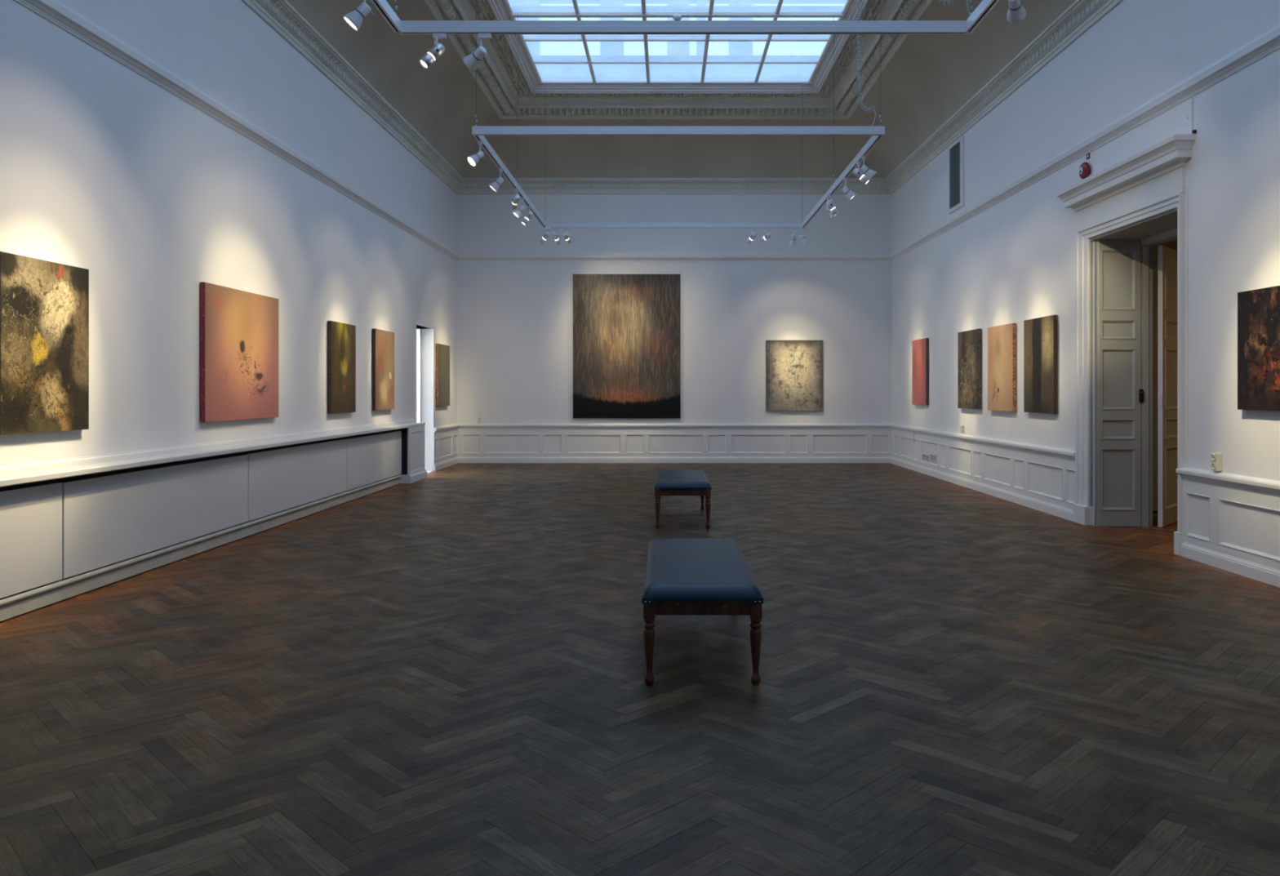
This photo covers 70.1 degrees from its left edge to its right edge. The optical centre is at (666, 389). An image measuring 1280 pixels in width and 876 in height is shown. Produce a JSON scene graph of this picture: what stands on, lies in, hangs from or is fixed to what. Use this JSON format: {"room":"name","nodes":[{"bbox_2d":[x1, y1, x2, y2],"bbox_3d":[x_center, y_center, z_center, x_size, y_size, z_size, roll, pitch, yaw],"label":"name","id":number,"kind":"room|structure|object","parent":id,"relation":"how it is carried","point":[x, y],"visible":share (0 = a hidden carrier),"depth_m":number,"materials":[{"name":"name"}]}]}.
{"room":"museum","nodes":[
{"label":"museum","id":0,"kind":"room"},
{"bbox_2d":[0,0,457,471],"bbox_3d":[-4.476,-1.340,8.531,0.329,5.920,20.060,0,0,0],"label":"wall","id":1,"kind":"structure","parent":0,"point":[106,171],"depth_m":8.43,"materials":[{"name":"paint"}]},
{"bbox_2d":[0,251,88,435],"bbox_3d":[-4.329,-0.296,6.345,0.057,1.190,0.891,0,0,0],"label":"painting","id":2,"kind":"object","parent":1,"relation":"attached to","point":[44,304],"visible":1,"depth_m":6.29,"materials":[{"name":"paint"}]},
{"bbox_2d":[200,282,278,422],"bbox_3d":[-4.306,-0.343,9.263,0.058,1.301,1.582,0,0,0],"label":"painting","id":3,"kind":"object","parent":1,"relation":"attached to","point":[239,329],"visible":1,"depth_m":9.08,"materials":[{"name":"orange paint"}]},
{"bbox_2d":[328,320,355,413],"bbox_3d":[-4.284,-0.277,12.044,0.057,1.184,0.892,0,0,0],"label":"painting","id":4,"kind":"object","parent":1,"relation":"attached to","point":[341,336],"visible":1,"depth_m":11.96,"materials":[{"name":"green paint"}]},
{"bbox_2d":[372,328,394,410],"bbox_3d":[-4.270,-0.285,13.772,0.057,1.195,0.913,0,0,0],"label":"painting","id":5,"kind":"object","parent":1,"relation":"attached to","point":[383,341],"visible":1,"depth_m":13.67,"materials":[{"name":"orange paint"}]},
{"bbox_2d":[414,321,434,469],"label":"door frame","id":6,"kind":"structure","parent":1,"relation":"in","point":[417,331],"depth_m":16.67,"materials":[{"name":"white paint"}]},
{"bbox_2d":[435,343,449,406],"bbox_3d":[-4.242,-0.259,17.309,0.057,1.166,0.875,0,0,0],"label":"painting","id":7,"kind":"object","parent":1,"relation":"attached to","point":[442,351],"visible":1,"depth_m":17.20,"materials":[{"name":"brown paint"}]},
{"bbox_2d":[432,457,458,471],"bbox_3d":[-4.245,1.437,17.629,0.046,0.126,1.861,0,0,0],"label":"baseboard","id":8,"kind":"structure","parent":1,"relation":"attached to","point":[452,461],"depth_m":17.50,"materials":[{"name":"white paint"}]},
{"bbox_2d":[433,423,459,432],"bbox_3d":[-4.235,0.750,17.634,0.064,0.100,1.851,0,0,0],"label":"trim","id":9,"kind":"structure","parent":1,"relation":"attached to","point":[444,428],"depth_m":17.48,"materials":[{"name":"white paint"}]},
{"bbox_2d":[0,462,1279,875],"bbox_3d":[0.500,1.560,8.530,17.400,0.121,21.260,0,0,0],"label":"floor","id":10,"kind":"structure","parent":0,"point":[442,673],"depth_m":4.36,"materials":[{"name":"brown wood"}]},
{"bbox_2d":[0,418,426,621],"bbox_3d":[-4.218,1.001,9.409,0.232,0.998,12.100,0,0,0],"label":"base cabinet","id":11,"kind":"object","parent":10,"relation":"on","point":[72,526],"visible":1,"depth_m":7.71,"materials":[{"name":"white paint"}]},
{"bbox_2d":[0,422,425,487],"bbox_3d":[-4.232,0.590,9.409,0.203,0.050,12.100,0,0,0],"label":"shelf","id":12,"kind":"object","parent":11,"relation":"attached to","point":[63,471],"depth_m":8.00,"materials":[{"name":"white paint"}]},
{"bbox_2d":[653,470,711,528],"bbox_3d":[0.178,1.247,10.580,0.614,0.506,1.587,0,0,0],"label":"bench","id":13,"kind":"object","parent":10,"relation":"on","point":[667,482],"visible":1,"depth_m":9.82,"materials":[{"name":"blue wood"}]},
{"bbox_2d":[641,538,763,684],"bbox_3d":[0.184,1.247,5.390,0.614,0.506,1.587,0,0,0],"label":"bench","id":14,"kind":"object","parent":10,"relation":"on","point":[683,576],"visible":1,"depth_m":4.65,"materials":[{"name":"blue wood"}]},
{"bbox_2d":[457,194,891,457],"bbox_3d":[0.264,-1.340,18.796,9.648,5.920,0.528,0,0,0],"label":"wall","id":15,"kind":"structure","parent":0,"point":[515,318],"depth_m":18.56,"materials":[{"name":"paint"}]},
{"bbox_2d":[477,417,480,423],"bbox_3d":[-3.801,0.635,18.543,0.060,0.120,0.035,0,0,0],"label":"wall socket","id":16,"kind":"object","parent":15,"relation":"attached to","point":[478,418],"visible":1,"depth_m":18.53,"materials":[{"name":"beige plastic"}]},
{"bbox_2d":[573,274,680,417],"bbox_3d":[-0.803,-0.870,18.532,2.183,2.924,0.057,0,0,0],"label":"painting","id":17,"kind":"object","parent":15,"relation":"attached to","point":[627,327],"visible":1,"depth_m":18.50,"materials":[{"name":"paint"}]},
{"bbox_2d":[457,457,890,462],"bbox_3d":[0.164,1.437,18.538,8.848,0.126,0.045,0,0,0],"label":"baseboard","id":18,"kind":"structure","parent":15,"relation":"attached to","point":[461,460],"depth_m":18.52,"materials":[{"name":"white paint"}]},
{"bbox_2d":[457,423,890,428],"bbox_3d":[0.164,0.750,18.528,8.848,0.100,0.064,0,0,0],"label":"trim","id":19,"kind":"structure","parent":15,"relation":"attached to","point":[461,425],"depth_m":18.52,"materials":[{"name":"white paint"}]},
{"bbox_2d":[765,340,822,410],"bbox_3d":[2.605,-0.274,18.532,1.155,1.436,0.057,0,0,0],"label":"painting","id":20,"kind":"object","parent":15,"relation":"attached to","point":[793,368],"visible":1,"depth_m":18.50,"materials":[{"name":"paint"}]},
{"bbox_2d":[286,0,1075,177],"bbox_3d":[0.164,-4.957,8.530,9.209,1.405,20.100,0,0,0],"label":"ceiling","id":21,"kind":"structure","parent":0,"point":[926,79],"depth_m":16.30,"materials":[{"name":"paint"}]},
{"bbox_2d":[502,0,852,83],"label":"window","id":22,"kind":"structure","parent":21,"relation":"attached to","point":[611,62],"depth_m":15.55,"materials":[{"name":"clear glass"}]},
{"bbox_2d":[672,14,681,20],"bbox_3d":[0.163,-5.500,13.549,0.140,0.060,0.140,0,0,0],"label":"ceiling sensor","id":23,"kind":"object","parent":22,"relation":"attached to","point":[677,17],"visible":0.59,"depth_m":13.50,"materials":[{"name":"white plastic"}]},
{"bbox_2d":[471,0,884,227],"bbox_3d":[0.140,-4.232,13.524,4.740,2.615,6.108,0,0,0],"label":"track","id":24,"kind":"object","parent":22,"relation":"hanging from","point":[478,132],"visible":0.99,"depth_m":10.56,"materials":[{"name":"white metal"}]},
{"bbox_2d":[466,140,486,166],"bbox_3d":[-2.243,-2.772,10.765,0.132,0.306,0.234,0,0,42],"label":"spotlight","id":25,"kind":"object","parent":24,"relation":"hanging from","point":[473,160],"visible":1,"depth_m":10.73,"materials":[{"name":"white metal"}]},
{"bbox_2d":[488,167,505,191],"bbox_3d":[-2.236,-2.769,12.093,0.228,0.313,0.133,0,0,0],"label":"spotlight","id":26,"kind":"object","parent":24,"relation":"hanging from","point":[495,185],"visible":1,"depth_m":12.06,"materials":[{"name":"white metal"}]},
{"bbox_2d":[510,188,519,208],"bbox_3d":[-2.216,-2.789,13.385,0.101,0.272,0.236,0,0,-24],"label":"spotlight","id":27,"kind":"object","parent":24,"relation":"hanging from","point":[516,198],"visible":1,"depth_m":13.33,"materials":[{"name":"white metal"}]},
{"bbox_2d":[512,197,527,217],"bbox_3d":[-2.236,-2.769,13.941,0.228,0.313,0.133,0,0,0],"label":"spotlight","id":28,"kind":"object","parent":24,"relation":"hanging from","point":[517,212],"visible":1,"depth_m":13.91,"materials":[{"name":"white metal"}]},
{"bbox_2d":[520,205,533,225],"bbox_3d":[-2.223,-2.771,14.589,0.194,0.309,0.102,0,0,-25],"label":"spotlight","id":29,"kind":"object","parent":24,"relation":"hanging from","point":[530,214],"visible":1,"depth_m":14.56,"materials":[{"name":"white metal"}]},
{"bbox_2d":[539,226,551,244],"bbox_3d":[-2.196,-2.776,16.512,0.223,0.298,0.100,0,0,25],"label":"spotlight","id":30,"kind":"object","parent":24,"relation":"hanging from","point":[547,233],"visible":1,"depth_m":16.48,"materials":[{"name":"white metal"}]},
{"bbox_2d":[551,227,560,244],"bbox_3d":[-1.984,-2.776,16.570,0.131,0.298,0.214,0,0,30],"label":"spotlight","id":31,"kind":"object","parent":24,"relation":"hanging from","point":[554,234],"visible":1,"depth_m":16.53,"materials":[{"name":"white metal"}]},
{"bbox_2d":[561,227,571,244],"bbox_3d":[-1.796,-2.788,16.577,0.133,0.275,0.235,0,0,26],"label":"spotlight","id":32,"kind":"object","parent":24,"relation":"hanging from","point":[565,235],"visible":1,"depth_m":16.53,"materials":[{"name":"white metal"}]},
{"bbox_2d":[746,227,757,244],"bbox_3d":[1.551,-2.778,16.571,0.221,0.294,0.111,0,0,34],"label":"spotlight","id":33,"kind":"object","parent":24,"relation":"hanging from","point":[753,234],"visible":1,"depth_m":16.53,"materials":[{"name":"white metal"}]},
{"bbox_2d":[759,227,772,242],"bbox_3d":[1.809,-2.797,16.575,0.240,0.256,0.109,0,0,33],"label":"spotlight","id":34,"kind":"object","parent":24,"relation":"hanging from","point":[768,235],"visible":1,"depth_m":16.53,"materials":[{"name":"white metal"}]},
{"bbox_2d":[789,227,798,245],"bbox_3d":[2.324,-2.768,16.591,0.144,0.314,0.218,0,0,-13],"label":"spotlight","id":35,"kind":"object","parent":24,"relation":"hanging from","point":[793,242],"visible":1,"depth_m":16.55,"materials":[{"name":"white metal"}]},
{"bbox_2d":[798,226,809,244],"bbox_3d":[2.486,-2.769,16.509,0.228,0.313,0.133,0,0,0],"label":"spotlight","id":36,"kind":"object","parent":24,"relation":"hanging from","point":[805,240],"visible":1,"depth_m":16.47,"materials":[{"name":"white metal"}]},
{"bbox_2d":[824,197,835,217],"bbox_3d":[2.517,-2.769,13.950,0.229,0.312,0.133,0,0,0],"label":"spotlight","id":37,"kind":"object","parent":24,"relation":"hanging from","point":[827,208],"visible":0.6,"depth_m":13.92,"materials":[{"name":"silver metal"}]},
{"bbox_2d":[826,194,838,215],"bbox_3d":[2.505,-2.770,13.751,0.191,0.310,0.105,0,0,0],"label":"spotlight","id":38,"kind":"object","parent":24,"relation":"hanging from","point":[829,203],"visible":1,"depth_m":13.72,"materials":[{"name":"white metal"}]},
{"bbox_2d":[840,177,856,200],"bbox_3d":[2.517,-2.769,12.648,0.230,0.312,0.134,0,0,0],"label":"spotlight","id":39,"kind":"object","parent":24,"relation":"hanging from","point":[850,194],"visible":1,"depth_m":12.61,"materials":[{"name":"white metal"}]},
{"bbox_2d":[853,160,870,184],"bbox_3d":[2.512,-2.776,11.745,0.215,0.297,0.103,0,0,8],"label":"spotlight","id":40,"kind":"object","parent":24,"relation":"hanging from","point":[860,175],"visible":0.96,"depth_m":11.71,"materials":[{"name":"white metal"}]},
{"bbox_2d":[856,0,875,126],"bbox_3d":[2.316,-4.232,10.560,0.228,2.408,0.057,0,0,0],"label":"coiled cable","id":41,"kind":"object","parent":24,"relation":"attached to","point":[857,67],"visible":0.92,"depth_m":10.54,"materials":[{"name":"plastic"}]},
{"bbox_2d":[857,155,876,180],"bbox_3d":[2.519,-2.771,11.442,0.235,0.307,0.134,0,0,0],"label":"spotlight","id":42,"kind":"object","parent":24,"relation":"hanging from","point":[869,173],"visible":1,"depth_m":11.41,"materials":[{"name":"white metal"}]},
{"bbox_2d":[370,0,999,34],"bbox_3d":[0.140,-4.232,4.549,4.740,2.615,5.958,0,0,0],"label":"track","id":43,"kind":"object","parent":22,"relation":"hanging from","point":[402,27],"visible":1,"depth_m":7.47,"materials":[{"name":"white metal"}]},
{"bbox_2d":[342,0,375,31],"bbox_3d":[-2.236,-2.768,6.633,0.225,0.314,0.134,0,0,0],"label":"spotlight","id":44,"kind":"object","parent":43,"relation":"hanging from","point":[354,19],"visible":1,"depth_m":6.61,"materials":[{"name":"white metal"}]},
{"bbox_2d":[418,32,446,68],"bbox_3d":[-1.919,-2.774,7.488,0.217,0.302,0.102,0,0,-26],"label":"spotlight","id":45,"kind":"object","parent":43,"relation":"hanging from","point":[437,49],"visible":1,"depth_m":7.47,"materials":[{"name":"silver metal"}]},
{"bbox_2d":[462,32,491,71],"bbox_3d":[-1.552,-2.780,7.537,0.247,0.290,0.132,0,0,23],"label":"spotlight","id":46,"kind":"object","parent":43,"relation":"hanging from","point":[472,61],"visible":1,"depth_m":7.50,"materials":[{"name":"white metal"}]},
{"bbox_2d":[939,0,969,17],"bbox_3d":[2.326,-4.067,7.440,0.298,2.077,0.057,0,0,0],"label":"coiled cable","id":47,"kind":"object","parent":43,"relation":"on","point":[944,1],"visible":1,"depth_m":7.44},
{"bbox_2d":[1006,0,1026,23],"bbox_3d":[2.515,-2.786,6.534,0.133,0.278,0.245,0,0,17],"label":"spotlight","id":48,"kind":"object","parent":43,"relation":"hanging from","point":[1016,13],"visible":1,"depth_m":6.55,"materials":[{"name":"white metal"}]},
{"bbox_2d":[890,0,1279,569],"bbox_3d":[4.904,-1.340,8.532,0.528,5.920,20.060,0,0,0],"label":"wall","id":49,"kind":"structure","parent":0,"point":[1012,261],"depth_m":10.02,"materials":[{"name":"paint"}]},
{"bbox_2d":[13,0,1279,261],"bbox_3d":[0.164,-2.690,8.530,9.169,0.184,20.060,0,0,0],"label":"trim","id":50,"kind":"structure","parent":49,"relation":"attached to","point":[56,12],"depth_m":9.97,"materials":[{"name":"white paint"}]},
{"bbox_2d":[241,0,1123,194],"bbox_3d":[0.164,-4.110,8.530,9.169,0.290,20.060,0,0,0],"label":"trim","id":51,"kind":"structure","parent":49,"relation":"attached to","point":[283,9],"depth_m":14.38,"materials":[{"name":"beige paint"}]},
{"bbox_2d":[911,337,928,404],"bbox_3d":[4.577,-0.305,16.426,0.057,1.178,0.871,0,0,0],"label":"painting","id":52,"kind":"object","parent":49,"relation":"attached to","point":[919,347],"visible":1,"depth_m":16.33,"materials":[{"name":"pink paint"}]},
{"bbox_2d":[921,453,928,462],"bbox_3d":[4.595,1.221,16.177,0.012,0.124,0.376,0,0,0],"label":"air vent","id":53,"kind":"object","parent":49,"relation":"in","point":[922,455],"visible":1,"depth_m":16.18,"materials":[{"name":"metal"}]},
{"bbox_2d":[929,453,937,462],"bbox_3d":[4.599,1.187,15.717,0.012,0.121,0.380,0,0,0],"label":"air vent","id":54,"kind":"object","parent":49,"relation":"in","point":[931,455],"visible":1,"depth_m":15.70,"materials":[{"name":"metal"}]},
{"bbox_2d":[948,135,964,213],"bbox_3d":[4.606,-3.390,14.487,0.030,1.090,0.680,0,0,0],"label":"air vent","id":55,"kind":"object","parent":49,"relation":"in","point":[956,150],"visible":1,"depth_m":14.49,"materials":[{"name":"white metal"}]},
{"bbox_2d":[960,425,964,433],"bbox_3d":[4.596,0.625,14.164,0.055,0.120,0.060,0,0,0],"label":"wall socket","id":56,"kind":"object","parent":49,"relation":"attached to","point":[962,427],"visible":1,"depth_m":14.13,"materials":[{"name":"beige plastic"}]},
{"bbox_2d":[957,328,981,408],"bbox_3d":[4.597,-0.294,13.824,0.057,1.183,0.920,0,0,0],"label":"painting","id":57,"kind":"object","parent":49,"relation":"attached to","point":[969,342],"visible":1,"depth_m":13.75,"materials":[{"name":"brown paint"}]},
{"bbox_2d":[889,457,1073,521],"bbox_3d":[4.599,1.437,14.419,0.049,0.126,8.281,0,0,0],"label":"baseboard","id":58,"kind":"structure","parent":49,"relation":"attached to","point":[1048,508],"depth_m":12.75,"materials":[{"name":"white paint"}]},
{"bbox_2d":[889,423,1075,459],"bbox_3d":[4.589,0.750,14.419,0.065,0.100,8.281,0,0,0],"label":"trim","id":59,"kind":"structure","parent":49,"relation":"attached to","point":[1054,451],"depth_m":12.70,"materials":[{"name":"white paint"}]},
{"bbox_2d":[987,323,1016,412],"bbox_3d":[4.608,-0.286,12.529,0.057,1.174,0.922,0,0,0],"label":"painting","id":60,"kind":"object","parent":49,"relation":"attached to","point":[1002,340],"visible":1,"depth_m":12.44,"materials":[{"name":"beige paint"}]},
{"bbox_2d":[1023,315,1057,413],"bbox_3d":[4.618,-0.292,11.255,0.057,1.175,0.887,0,0,0],"label":"painting","id":61,"kind":"object","parent":49,"relation":"attached to","point":[1040,334],"visible":1,"depth_m":11.19,"materials":[{"name":"brown paint"}]},
{"bbox_2d":[1079,161,1090,179],"bbox_3d":[4.613,-2.410,10.069,0.086,0.188,0.188,0,0,0],"label":"bell","id":62,"kind":"object","parent":49,"relation":"attached to","point":[1085,168],"visible":0.98,"depth_m":10.02,"materials":[{"name":"red plastic"}]},
{"bbox_2d":[1056,133,1195,555],"bbox_3d":[4.917,-0.360,9.245,0.892,3.780,2.397,0,0,0],"label":"door","id":63,"kind":"structure","parent":49,"relation":"in","point":[1135,204],"depth_m":9.95,"materials":[{"name":"white paint"}]},
{"bbox_2d":[1157,244,1177,527],"bbox_3d":[5.645,-0.031,10.192,0.053,3.050,0.874,0,0,43],"label":"door","id":64,"kind":"structure","parent":63,"relation":"attached to","point":[1166,256],"depth_m":9.97,"materials":[{"name":"wood"}]},
{"bbox_2d":[1210,453,1222,471],"bbox_3d":[4.647,0.615,7.709,0.055,0.150,0.080,0,0,0],"label":"wall socket","id":65,"kind":"object","parent":49,"relation":"attached to","point":[1215,458],"visible":1,"depth_m":7.67,"materials":[{"name":"beige plastic"}]},
{"bbox_2d":[1175,466,1279,494],"bbox_3d":[4.678,0.750,3.373,0.065,0.100,9.746,0,0,0],"label":"trim","id":66,"kind":"structure","parent":49,"relation":"attached to","point":[1264,485],"depth_m":7.47,"materials":[{"name":"white paint"}]},
{"bbox_2d":[1180,542,1279,587],"bbox_3d":[4.687,1.437,3.373,0.052,0.126,9.746,0,0,0],"label":"baseboard","id":67,"kind":"structure","parent":49,"relation":"attached to","point":[1264,574],"depth_m":7.46,"materials":[{"name":"white paint"}]},
{"bbox_2d":[1237,285,1279,410],"bbox_3d":[4.653,-0.308,6.921,0.057,0.946,0.920,0,0,0],"label":"painting","id":68,"kind":"object","parent":49,"relation":"attached to","point":[1258,309],"visible":1,"depth_m":7.11,"materials":[{"name":"fabric"}]},
{"bbox_2d":[1152,239,1177,511],"bbox_3d":[6.865,-0.550,9.150,3.470,4.300,4.700,0,0,0],"label":"wall","id":69,"kind":"structure","parent":0,"point":[1172,244],"depth_m":11.40,"materials":[{"name":"paint"}]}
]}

